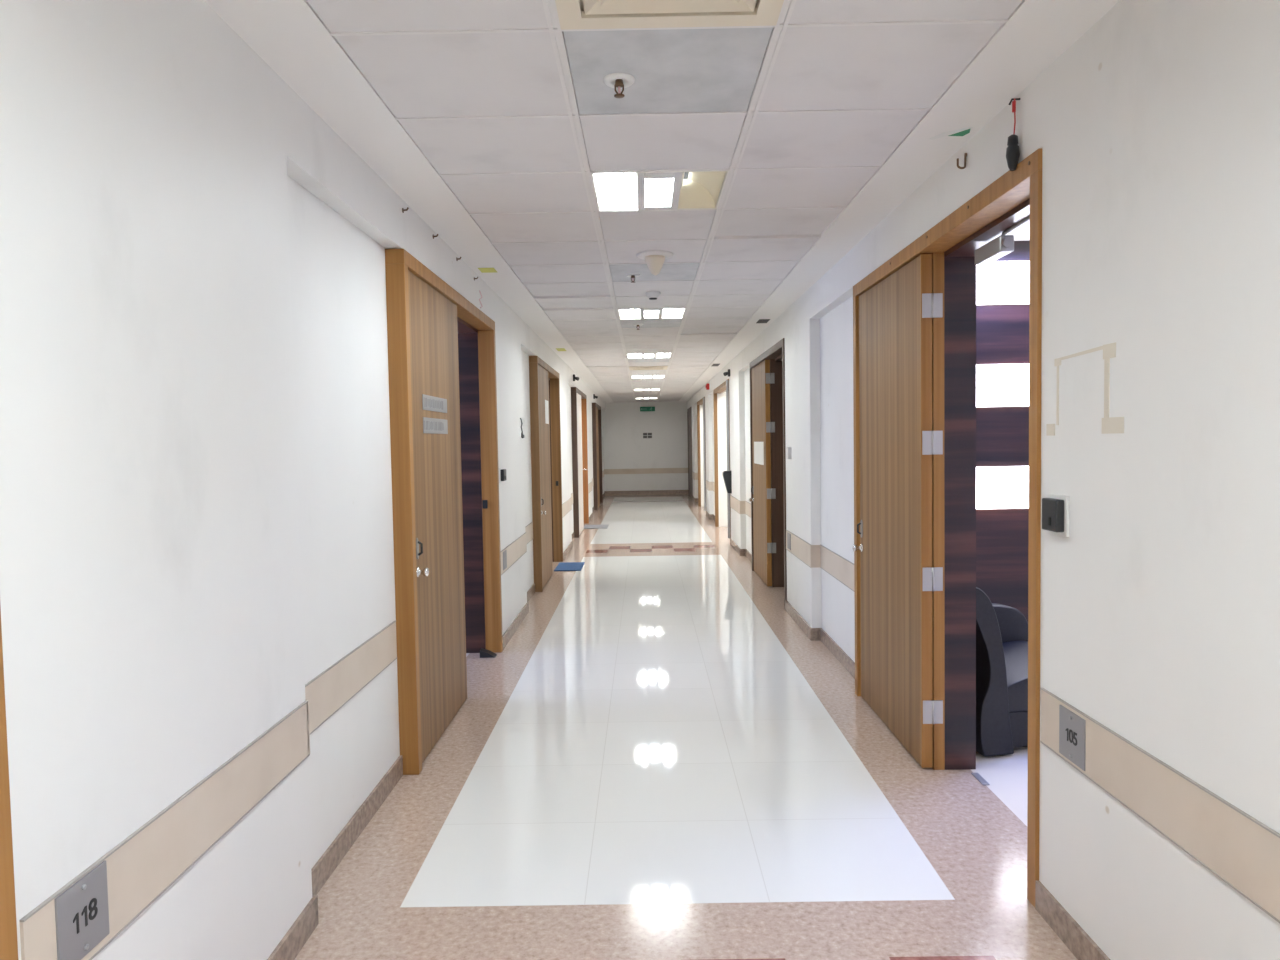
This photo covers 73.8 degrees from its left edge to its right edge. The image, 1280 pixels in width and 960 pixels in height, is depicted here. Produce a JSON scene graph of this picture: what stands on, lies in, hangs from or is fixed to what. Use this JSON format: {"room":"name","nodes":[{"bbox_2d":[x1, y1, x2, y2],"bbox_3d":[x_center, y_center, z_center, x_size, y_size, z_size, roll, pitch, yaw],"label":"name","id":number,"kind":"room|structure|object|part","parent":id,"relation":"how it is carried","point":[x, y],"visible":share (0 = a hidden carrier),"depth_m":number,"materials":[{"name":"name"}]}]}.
{"room":"hospital interior","nodes":[
{"label":"hospital interior","id":0,"kind":"room"},
{"bbox_2d":[0,0,604,959],"bbox_3d":[-1.137,-0.241,8.904,0.242,2.714,29.800,-1,3,0],"label":"wall","id":1,"kind":"structure","parent":0,"point":[196,510],"depth_m":2.00,"materials":[{"name":"paint"}]},
{"bbox_2d":[0,607,17,959],"bbox_3d":[-1.169,0.324,0.218,0.254,2.368,2.344,-1,3,0],"label":"door","id":2,"kind":"structure","parent":1,"relation":"in","point":[8,923],"depth_m":1.39,"materials":[{"name":"brown wood"}]},
{"bbox_2d":[19,620,396,959],"bbox_3d":[-1.071,0.769,2.632,0.090,0.171,2.400,-1,3,0],"label":"guard","id":3,"kind":"object","parent":1,"relation":"attached to","point":[146,863],"visible":0.87,"depth_m":2.04,"materials":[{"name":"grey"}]},
{"bbox_2d":[54,860,109,959],"bbox_3d":[-1.029,0.809,1.579,0.009,0.145,0.140,-1,3,0],"label":"number plate","id":4,"kind":"object","parent":3,"relation":"attached to","point":[82,910],"visible":1,"depth_m":1.57,"materials":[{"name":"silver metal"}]},
{"bbox_2d":[267,493,604,959],"bbox_3d":[-1.029,1.067,8.962,0.094,0.092,29.800,-1,3,0],"label":"baseboard","id":5,"kind":"structure","parent":1,"relation":"attached to","point":[293,941],"depth_m":3.08,"materials":[{"name":"stone"}]},
{"bbox_2d":[385,249,502,774],"bbox_3d":[-1.127,0.108,4.980,0.294,2.368,2.310,-1,3,0],"label":"door","id":6,"kind":"structure","parent":1,"relation":"in","point":[445,487],"depth_m":4.38,"materials":[{"name":"brown wood"}]},
{"bbox_3d":[-1.032,0.317,3.948,0.008,0.100,0.036,-1,3,0],"label":"pull plate","id":7,"kind":"part","parent":6,"relation":"part of","materials":[{"name":"silver metal"}]},
{"bbox_3d":[-1.007,0.427,3.953,0.054,0.048,0.048,-1,3,0],"label":"knob","id":8,"kind":"part","parent":6,"relation":"part of","materials":[{"name":"silver metal"}]},
{"bbox_2d":[422,394,446,412],"bbox_3d":[-1.041,-0.386,4.342,0.006,0.074,0.500,-1,3,0],"label":"strip","id":9,"kind":"object","parent":6,"relation":"attached to","point":[431,403],"visible":1,"depth_m":4.31,"materials":[{"name":"silver metal"}]},
{"bbox_2d":[423,417,447,433],"bbox_3d":[-1.039,-0.275,4.347,0.006,0.077,0.500,-1,3,0],"label":"strip","id":10,"kind":"object","parent":6,"relation":"attached to","point":[430,425],"visible":1,"depth_m":4.33,"materials":[{"name":"silver metal"}]},
{"bbox_3d":[-1.104,0.173,6.075,0.035,0.060,0.012,-1,3,0],"label":"strike plate","id":11,"kind":"part","parent":6,"relation":"part of","materials":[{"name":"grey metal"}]},
{"bbox_2d":[499,467,505,482],"bbox_3d":[-1.009,-0.036,6.290,0.037,0.109,0.144,-1,3,0],"label":"wall switch","id":12,"kind":"object","parent":1,"relation":"attached to","point":[502,472],"visible":1,"depth_m":6.23,"materials":[{"name":"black plastic"}]},
{"bbox_2d":[500,522,532,574],"bbox_3d":[-1.048,0.556,7.362,0.090,0.171,2.370,-1,3,0],"label":"guard","id":13,"kind":"object","parent":1,"relation":"attached to","point":[517,548],"visible":0.81,"depth_m":7.01,"materials":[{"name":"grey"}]},
{"bbox_2d":[503,550,506,569],"bbox_3d":[-1.006,0.596,6.363,0.009,0.135,0.150,-1,3,0],"label":"number plate","id":14,"kind":"object","parent":13,"relation":"attached to","point":[505,551],"visible":1,"depth_m":6.35,"materials":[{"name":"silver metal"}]},
{"bbox_2d":[520,418,523,437],"bbox_3d":[-1.018,-0.447,7.345,0.027,0.176,0.063,0,3,15],"label":"wire","id":15,"kind":"object","parent":1,"relation":"hanging from","point":[522,435],"visible":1,"depth_m":7.35,"materials":[{"name":"grey"}]},
{"bbox_2d":[529,356,562,591],"bbox_3d":[-1.105,-0.103,9.655,0.294,2.368,2.230,-1,3,0],"label":"door","id":16,"kind":"structure","parent":1,"relation":"in","point":[544,381],"depth_m":9.09,"materials":[{"name":"brown wood"}]},
{"bbox_2d":[545,400,548,423],"bbox_3d":[-1.021,-0.745,9.351,0.004,0.255,0.300,-1,3,0],"label":"paper notice","id":17,"kind":"object","parent":16,"relation":"attached to","point":[546,401],"visible":1,"depth_m":9.31,"materials":[{"name":"white paper"}]},
{"bbox_2d":[562,493,572,517],"bbox_3d":[-1.026,0.341,12.113,0.090,0.171,2.600,-1,3,0],"label":"guard","id":18,"kind":"object","parent":1,"relation":"attached to","point":[566,506],"visible":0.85,"depth_m":11.59,"materials":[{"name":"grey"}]},
{"bbox_2d":[571,387,588,537],"bbox_3d":[-1.101,-0.326,14.605,0.254,2.368,2.400,-1,3,0],"label":"door","id":19,"kind":"structure","parent":1,"relation":"in","point":[578,398],"depth_m":13.97,"materials":[{"name":"brown wood"}]},
{"bbox_2d":[588,478,593,493],"bbox_3d":[-1.002,0.107,17.307,0.090,0.171,2.920,-1,3,0],"label":"guard","id":20,"kind":"object","parent":1,"relation":"attached to","point":[590,485],"visible":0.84,"depth_m":16.58,"materials":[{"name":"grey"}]},
{"bbox_2d":[592,403,602,509],"bbox_3d":[-1.076,-0.568,19.965,0.254,2.368,2.410,-1,3,0],"label":"door","id":21,"kind":"structure","parent":1,"relation":"in","point":[596,409],"depth_m":19.21,"materials":[{"name":"brown wood"}]},
{"bbox_2d":[603,401,687,490],"bbox_3d":[0.197,-0.938,23.856,10.400,2.714,0.150,-1,3,0],"label":"wall","id":22,"kind":"structure","parent":0,"point":[624,424],"depth_m":23.78,"materials":[{"name":"paint"}]},
{"bbox_2d":[604,468,687,473],"bbox_3d":[0.208,-0.250,23.808,2.430,0.145,0.019,-1,3,0],"label":"guard","id":23,"kind":"object","parent":22,"relation":"attached to","point":[644,470],"visible":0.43,"depth_m":23.80,"materials":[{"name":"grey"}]},
{"bbox_2d":[604,490,687,495],"bbox_3d":[0.218,0.356,23.838,2.430,0.130,0.024,-1,3,0],"label":"baseboard","id":24,"kind":"structure","parent":22,"relation":"attached to","point":[645,492],"depth_m":23.83,"materials":[{"name":"stone"}]},
{"bbox_2d":[640,407,654,410],"bbox_3d":[0.209,-1.973,23.711,0.416,0.125,0.047,-1,3,0],"label":"exit sign","id":25,"kind":"object","parent":22,"relation":"attached to","point":[641,408],"visible":1,"depth_m":23.69,"materials":[{"name":"teal plastic"}]},
{"bbox_2d":[643,432,651,438],"bbox_3d":[0.209,-1.239,23.762,0.265,0.165,0.011,-1,3,0],"label":"notice","id":26,"kind":"object","parent":22,"relation":"attached to","point":[645,435],"visible":1,"depth_m":23.76,"materials":[{"name":"white paper"}]},
{"bbox_2d":[204,0,1119,402],"bbox_3d":[0.104,-1.587,8.837,2.600,0.181,29.800,-1,3,0],"label":"ceiling","id":27,"kind":"structure","parent":0,"point":[467,110],"depth_m":3.08,"materials":[{"name":"white paint"}]},
{"bbox_2d":[478,268,496,272],"bbox_3d":[-0.960,-1.324,5.380,0.100,0.003,0.140,-1,3,0],"label":"sticker","id":28,"kind":"object","parent":27,"relation":"attached to","point":[483,270],"visible":1,"depth_m":5.38,"materials":[{"name":"yellow"}]},
{"bbox_2d":[634,389,659,390],"bbox_3d":[0.148,-1.998,18.148,0.564,0.162,0.576,-1,3,0],"label":"ceiling light","id":29,"kind":"object","parent":27,"relation":"attached to","point":[634,389],"visible":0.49,"depth_m":18.43,"materials":[{"name":"white plastic"}]},
{"bbox_2d":[631,376,663,378],"bbox_3d":[0.131,-1.836,14.552,0.564,0.162,0.576,-1,3,0],"label":"ceiling light","id":30,"kind":"object","parent":27,"relation":"attached to","point":[632,377],"visible":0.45,"depth_m":14.83,"materials":[{"name":"white plastic"}]},
{"bbox_2d":[629,366,667,369],"bbox_3d":[0.124,-1.687,12.757,0.568,0.036,0.568,-1,3,0],"label":"ceiling vent","id":31,"kind":"object","parent":27,"relation":"in","point":[638,367],"visible":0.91,"depth_m":12.82,"materials":[{"name":"beige metal"}]},
{"bbox_2d":[628,358,669,362],"bbox_3d":[0.118,-1.629,11.558,0.562,0.014,0.584,-1,3,0],"label":"ceiling panel","id":32,"kind":"object","parent":27,"relation":"attached to","point":[639,359],"visible":0.83,"depth_m":11.56,"materials":[{"name":"grey tile"}]},
{"bbox_2d":[627,353,671,358],"bbox_3d":[0.114,-1.673,10.955,0.564,0.162,0.576,-1,3,0],"label":"ceiling light","id":33,"kind":"object","parent":27,"relation":"attached to","point":[659,355],"visible":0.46,"depth_m":11.23,"materials":[{"name":"white plastic"}]},
{"bbox_2d":[620,319,681,327],"bbox_3d":[0.102,-1.467,7.962,0.562,0.014,0.584,-1,3,0],"label":"ceiling panel","id":34,"kind":"object","parent":27,"relation":"attached to","point":[647,323],"visible":0.87,"depth_m":7.94,"materials":[{"name":"grey tile"}]},
{"bbox_2d":[618,308,685,319],"bbox_3d":[0.098,-1.511,7.359,0.564,0.162,0.576,-1,3,0],"label":"ceiling light","id":35,"kind":"object","parent":27,"relation":"attached to","point":[678,313],"visible":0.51,"depth_m":7.59,"materials":[{"name":"white plastic"}]},
{"bbox_2d":[644,311,658,317],"bbox_3d":[0.099,-1.439,7.377,0.120,0.006,0.426,-1,3,0],"label":"diffuser","id":36,"kind":"object","parent":35,"relation":"attached to","point":[647,314],"depth_m":7.41,"materials":[{"name":"white plastic"}]},
{"bbox_3d":[0.099,-1.446,7.362,0.190,0.031,0.560,-1,3,0],"label":"basket frame","id":37,"kind":"part","parent":35,"relation":"part of","materials":[{"name":"white metal"}]},
{"bbox_2d":[645,291,660,299],"bbox_3d":[0.096,-1.360,6.305,0.112,0.054,0.112,-1,3,0],"label":"smoke detector","id":38,"kind":"object","parent":27,"relation":"attached to","point":[652,295],"visible":1,"depth_m":6.27,"materials":[{"name":"white plastic"}]},
{"bbox_2d":[609,263,698,281],"bbox_3d":[0.090,-1.359,5.564,0.562,0.014,0.584,-1,3,0],"label":"ceiling panel","id":39,"kind":"object","parent":27,"relation":"attached to","point":[670,271],"visible":0.84,"depth_m":5.55,"materials":[{"name":"grey tile"}]},
{"bbox_2d":[626,273,639,282],"bbox_3d":[-0.046,-1.327,5.616,0.096,0.053,0.096,-1,3,0],"label":"sprinkler","id":40,"kind":"object","parent":39,"relation":"attached to","point":[632,275],"visible":1,"depth_m":5.61,"materials":[{"name":"white metal"}]},
{"bbox_2d":[637,250,672,274],"bbox_3d":[0.089,-1.269,5.027,0.216,0.122,0.216,-1,3,0],"label":"beacon","id":41,"kind":"object","parent":27,"relation":"attached to","point":[654,259],"visible":1,"depth_m":4.98,"materials":[{"name":"white plastic"}]},
{"bbox_3d":[0.088,-1.321,5.025,0.216,0.017,0.216,-1,3,0],"label":"plate","id":42,"kind":"part","parent":41,"relation":"part of","materials":[{"name":"white plastic"}]},
{"bbox_2d":[591,170,728,210],"bbox_3d":[0.081,-1.349,3.763,0.564,0.162,0.576,-1,3,0],"label":"ceiling light","id":43,"kind":"object","parent":27,"relation":"attached to","point":[617,191],"visible":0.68,"depth_m":3.92,"materials":[{"name":"white plastic"}]},
{"bbox_2d":[645,178,673,205],"bbox_3d":[0.082,-1.276,3.781,0.120,0.006,0.426,-1,3,0],"label":"diffuser","id":44,"kind":"object","parent":43,"relation":"attached to","point":[658,191],"depth_m":3.77,"materials":[{"name":"white plastic"}]},
{"bbox_3d":[0.081,-1.318,3.764,0.190,0.101,0.560,-1,3,0],"label":"basket frame","id":45,"kind":"part","parent":43,"relation":"part of","materials":[{"name":"white metal"}]},
{"bbox_2d":[563,27,772,113],"bbox_3d":[0.076,-1.224,2.567,0.562,0.014,0.584,-1,3,0],"label":"ceiling panel","id":46,"kind":"object","parent":27,"relation":"attached to","point":[673,70],"visible":0.76,"depth_m":2.51,"materials":[{"name":"grey tile"}]},
{"bbox_2d":[603,73,634,97],"bbox_3d":[-0.063,-1.191,2.589,0.096,0.053,0.096,-1,3,0],"label":"sprinkler","id":47,"kind":"object","parent":46,"relation":"attached to","point":[614,80],"visible":1,"depth_m":2.58,"materials":[{"name":"white metal"}]},
{"bbox_3d":[-0.063,-1.191,2.589,0.025,0.045,0.025,-4,4,-45],"label":"frame","id":48,"kind":"part","parent":47,"relation":"part of","materials":[{"name":"gold metal"}]},
{"bbox_2d":[555,0,783,29],"bbox_3d":[0.073,-1.200,1.968,0.568,0.036,0.568,-1,3,0],"label":"ceiling vent","id":49,"kind":"object","parent":27,"relation":"in","point":[572,14],"visible":1,"depth_m":2.19,"materials":[{"name":"beige metal"}]},
{"bbox_2d":[756,319,769,322],"bbox_3d":[1.141,-1.473,7.911,0.100,0.003,0.250,-1,3,0],"label":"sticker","id":50,"kind":"object","parent":27,"relation":"attached to","point":[759,320],"visible":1,"depth_m":7.89,"materials":[{"name":"black"}]},
{"bbox_2d":[929,127,972,139],"bbox_3d":[1.132,-1.258,3.100,0.158,0.008,0.076,1,3,32],"label":"scrap","id":51,"kind":"object","parent":27,"relation":"attached to","point":[960,132],"visible":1,"depth_m":3.09,"materials":[{"name":"green"}]},
{"bbox_2d":[294,494,1077,959],"bbox_3d":[0.149,1.093,8.958,10.400,0.001,29.800,-1,3,0],"label":"floor","id":52,"kind":"structure","parent":0,"point":[658,762],"depth_m":3.46,"materials":[{"name":"white tile"}]},
{"bbox_2d":[480,648,496,657],"bbox_3d":[-1.070,1.221,6.026,0.110,0.050,0.080,-1,3,0],"label":"wedge","id":53,"kind":"object","parent":52,"relation":"on","point":[484,653],"visible":1,"depth_m":5.99,"materials":[{"name":"black plastic"}]},
{"bbox_2d":[554,562,584,570],"bbox_3d":[-0.847,1.044,10.287,0.315,0.012,0.650,-1,3,0],"label":"door mat","id":54,"kind":"object","parent":52,"relation":"on","point":[562,566],"visible":1,"depth_m":10.25,"materials":[{"name":"blue fabric"}]},
{"bbox_2d":[584,524,608,528],"bbox_3d":[-0.784,0.826,15.106,0.435,0.012,0.600,-1,3,0],"label":"door mat","id":55,"kind":"object","parent":52,"relation":"on","point":[585,526],"visible":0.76,"depth_m":15.04,"materials":[{"name":"grey fabric"}]},
{"bbox_2d":[971,773,989,784],"bbox_3d":[1.484,1.304,3.721,0.030,0.006,0.130,-1,3,0],"label":"floor strip","id":56,"kind":"object","parent":52,"relation":"on","point":[977,776],"visible":1,"depth_m":3.71,"materials":[{"name":"silver metal"}]},
{"bbox_2d":[976,587,1027,756],"bbox_3d":[1.803,0.866,4.291,0.765,0.794,0.620,-1,3,-12],"label":"lounge chair","id":57,"kind":"object","parent":52,"relation":"on","point":[1001,630],"visible":0.36,"depth_m":3.97,"materials":[{"name":"black leather"}]},
{"bbox_3d":[1.831,0.862,4.567,0.549,0.401,0.090,-1,3,-12],"label":"armrest","id":58,"kind":"part","parent":57,"relation":"part of","materials":[{"name":"black leather"}]},
{"bbox_3d":[1.911,0.972,4.318,0.547,0.200,0.560,-1,3,-12],"label":"seat","id":59,"kind":"part","parent":57,"relation":"part of","materials":[{"name":"black leather"}]},
{"bbox_3d":[1.898,1.167,4.323,0.498,0.188,0.520,-1,3,-12],"label":"seat","id":60,"kind":"part","parent":57,"relation":"part of","materials":[{"name":"black leather"}]},
{"bbox_2d":[687,0,1279,959],"bbox_3d":[1.390,-0.283,8.890,0.242,2.714,29.800,-1,3,0],"label":"wall","id":61,"kind":"structure","parent":0,"point":[1157,131],"depth_m":2.09,"materials":[{"name":"paint"}]},
{"bbox_2d":[687,407,692,496],"bbox_3d":[1.452,-0.736,22.751,0.254,2.368,1.864,-1,3,0],"label":"door","id":62,"kind":"structure","parent":61,"relation":"in","point":[689,415],"depth_m":22.83,"materials":[{"name":"brown wood"}]},
{"bbox_2d":[692,471,697,479],"bbox_3d":[1.373,-0.083,20.636,0.090,0.171,2.410,-1,3,0],"label":"guard","id":63,"kind":"object","parent":61,"relation":"attached to","point":[694,475],"visible":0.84,"depth_m":20.81,"materials":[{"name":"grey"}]},
{"bbox_2d":[697,397,705,510],"bbox_3d":[1.415,-0.529,18.181,0.285,2.368,2.414,-1,3,0],"label":"door","id":64,"kind":"structure","parent":61,"relation":"in","point":[701,439],"depth_m":19.31,"materials":[{"name":"brown wood"}]},
{"bbox_2d":[706,480,714,491],"bbox_3d":[1.351,0.130,15.916,0.090,0.171,2.160,-1,3,0],"label":"guard","id":65,"kind":"object","parent":61,"relation":"attached to","point":[710,486],"visible":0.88,"depth_m":16.21,"materials":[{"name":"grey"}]},
{"bbox_2d":[713,379,730,537],"bbox_3d":[1.393,-0.317,13.486,0.285,2.368,2.614,-1,3,0],"label":"door","id":66,"kind":"structure","parent":61,"relation":"in","point":[721,393],"depth_m":14.72,"materials":[{"name":"brown wood"}]},
{"bbox_2d":[723,369,729,376],"bbox_3d":[1.224,-1.504,11.978,0.104,0.100,0.063,-2,3,-21],"label":"gadget","id":67,"kind":"object","parent":61,"relation":"attached to","point":[728,372],"visible":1,"depth_m":11.96,"materials":[{"name":"black plastic"}]},
{"bbox_2d":[722,470,731,493],"bbox_3d":[1.235,0.027,12.098,0.117,0.330,0.180,-1,3,0],"label":"wall dispenser","id":68,"kind":"object","parent":61,"relation":"attached to","point":[727,475],"visible":1,"depth_m":12.03,"materials":[{"name":"black plastic"}]},
{"bbox_2d":[730,495,750,517],"bbox_3d":[1.328,0.352,10.996,0.090,0.171,2.410,-1,3,0],"label":"guard","id":69,"kind":"object","parent":61,"relation":"attached to","point":[742,507],"visible":0.72,"depth_m":10.98,"materials":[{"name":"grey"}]},
{"bbox_2d":[749,338,786,609],"bbox_3d":[1.366,-0.095,8.566,0.294,2.368,2.364,-1,3,0],"label":"door","id":70,"kind":"structure","parent":61,"relation":"in","point":[767,371],"depth_m":8.63,"materials":[{"name":"brown wood"}]},
{"bbox_2d":[754,442,763,464],"bbox_3d":[1.269,-0.289,9.120,0.004,0.240,0.740,-1,3,0],"label":"paper notice","id":71,"kind":"object","parent":70,"relation":"attached to","point":[758,446],"visible":1,"depth_m":9.05,"materials":[{"name":"white paper"}]},
{"bbox_2d":[786,447,791,458],"bbox_3d":[1.242,-0.225,7.131,0.036,0.100,0.080,-1,3,0],"label":"wall switch","id":72,"kind":"object","parent":61,"relation":"attached to","point":[788,449],"visible":1,"depth_m":7.09,"materials":[{"name":"white plastic"}]},
{"bbox_2d":[786,530,853,590],"bbox_3d":[1.306,0.569,6.201,0.090,0.171,2.410,-1,3,0],"label":"guard","id":73,"kind":"object","parent":61,"relation":"attached to","point":[840,568],"visible":0.85,"depth_m":6.18,"materials":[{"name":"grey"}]},
{"bbox_2d":[787,532,790,549],"bbox_3d":[1.264,0.519,7.240,0.009,0.135,0.150,-1,3,0],"label":"number plate","id":74,"kind":"object","parent":73,"relation":"attached to","point":[788,534],"visible":1,"depth_m":7.22,"materials":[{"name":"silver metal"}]},
{"bbox_2d":[692,496,1109,959],"bbox_3d":[1.326,1.028,8.949,0.094,0.092,29.800,-1,3,0],"label":"baseboard","id":75,"kind":"structure","parent":61,"relation":"attached to","point":[1061,922],"depth_m":2.61,"materials":[{"name":"stone"}]},
{"bbox_2d":[853,148,1041,906],"bbox_3d":[1.343,0.121,3.791,0.294,2.368,2.324,-1,3,0],"label":"door","id":76,"kind":"structure","parent":61,"relation":"in","point":[914,315],"depth_m":3.81,"materials":[{"name":"brown wood"}]},
{"bbox_3d":[1.233,0.385,4.832,0.054,0.048,0.048,-1,3,0],"label":"knob","id":77,"kind":"part","parent":76,"relation":"part of","materials":[{"name":"silver metal"}]},
{"bbox_3d":[1.254,0.275,4.827,0.008,0.100,0.036,-1,3,0],"label":"pull plate","id":78,"kind":"part","parent":76,"relation":"part of","materials":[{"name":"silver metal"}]},
{"bbox_3d":[1.403,-0.943,3.103,0.014,0.028,0.397,-1,3,0],"label":"closer arm","id":79,"kind":"part","parent":76,"relation":"part of","materials":[{"name":"silver metal"}]},
{"bbox_2d":[957,153,966,168],"bbox_3d":[1.207,-1.193,3.191,0.040,0.061,0.016,-1,3,-6],"label":"wall hook","id":80,"kind":"object","parent":61,"relation":"attached to","point":[965,154],"visible":1,"depth_m":3.19,"materials":[{"name":"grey metal"}]},
{"bbox_2d":[1006,98,1019,170],"bbox_3d":[1.199,-1.113,2.742,0.043,0.231,0.042,1,3,41],"label":"pendant","id":81,"kind":"object","parent":61,"relation":"hanging from","point":[1012,151],"visible":1,"depth_m":2.73,"materials":[{"name":"black"}]},
{"bbox_3d":[1.201,-1.163,2.740,0.011,0.121,0.011,0,3,23],"label":"cord","id":82,"kind":"part","parent":81,"relation":"part of","materials":[{"name":"red plastic"}]},
{"bbox_2d":[1042,494,1068,536],"bbox_3d":[1.223,0.103,2.523,0.037,0.119,0.117,-1,3,0],"label":"wall switch","id":83,"kind":"object","parent":61,"relation":"attached to","point":[1055,508],"visible":1,"depth_m":2.49,"materials":[{"name":"black plastic"}]},
{"bbox_2d":[1046,342,1123,435],"bbox_3d":[1.233,-0.244,2.378,0.004,0.238,0.415,-1,3,0],"label":"residue","id":84,"kind":"object","parent":61,"relation":"attached to","point":[1109,424],"visible":1,"depth_m":2.25,"materials":[{"name":"beige"}]},
{"bbox_2d":[1040,688,1279,922],"bbox_3d":[1.233,0.924,-1.656,0.018,0.171,8.620,-1,3,0],"label":"guard","id":85,"kind":"object","parent":61,"relation":"attached to","point":[1238,848],"visible":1,"depth_m":1.96,"materials":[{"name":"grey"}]},
{"bbox_2d":[1059,705,1085,770],"bbox_3d":[1.241,0.739,2.454,0.009,0.144,0.144,-1,3,0],"label":"number plate","id":86,"kind":"object","parent":85,"relation":"attached to","point":[1072,728],"visible":1,"depth_m":2.44,"materials":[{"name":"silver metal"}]},
{"bbox_2d":[976,227,1029,621],"bbox_3d":[2.825,-0.048,3.288,2.680,2.700,3.560,-1,3,0],"label":"wall","id":87,"kind":"structure","parent":0,"point":[1002,330],"depth_m":4.99,"materials":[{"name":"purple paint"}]},
{"bbox_2d":[976,364,1028,406],"bbox_3d":[2.651,-0.560,4.970,1.700,0.245,0.035,-1,3,0],"label":"window","id":88,"kind":"structure","parent":87,"relation":"in","point":[997,385],"depth_m":4.96,"materials":[{"name":"white glass"}]},
{"bbox_2d":[976,466,1028,508],"bbox_3d":[2.661,0.035,4.997,1.700,0.246,0.035,-1,3,0],"label":"window","id":89,"kind":"structure","parent":87,"relation":"in","point":[1007,487],"depth_m":4.98,"materials":[{"name":"white glass"}]},
{"bbox_2d":[976,261,1029,304],"bbox_3d":[2.641,-1.150,4.943,1.700,0.245,0.035,-1,3,0],"label":"window","id":90,"kind":"structure","parent":87,"relation":"in","point":[997,282],"depth_m":4.93,"materials":[{"name":"white glass"}]}
]}

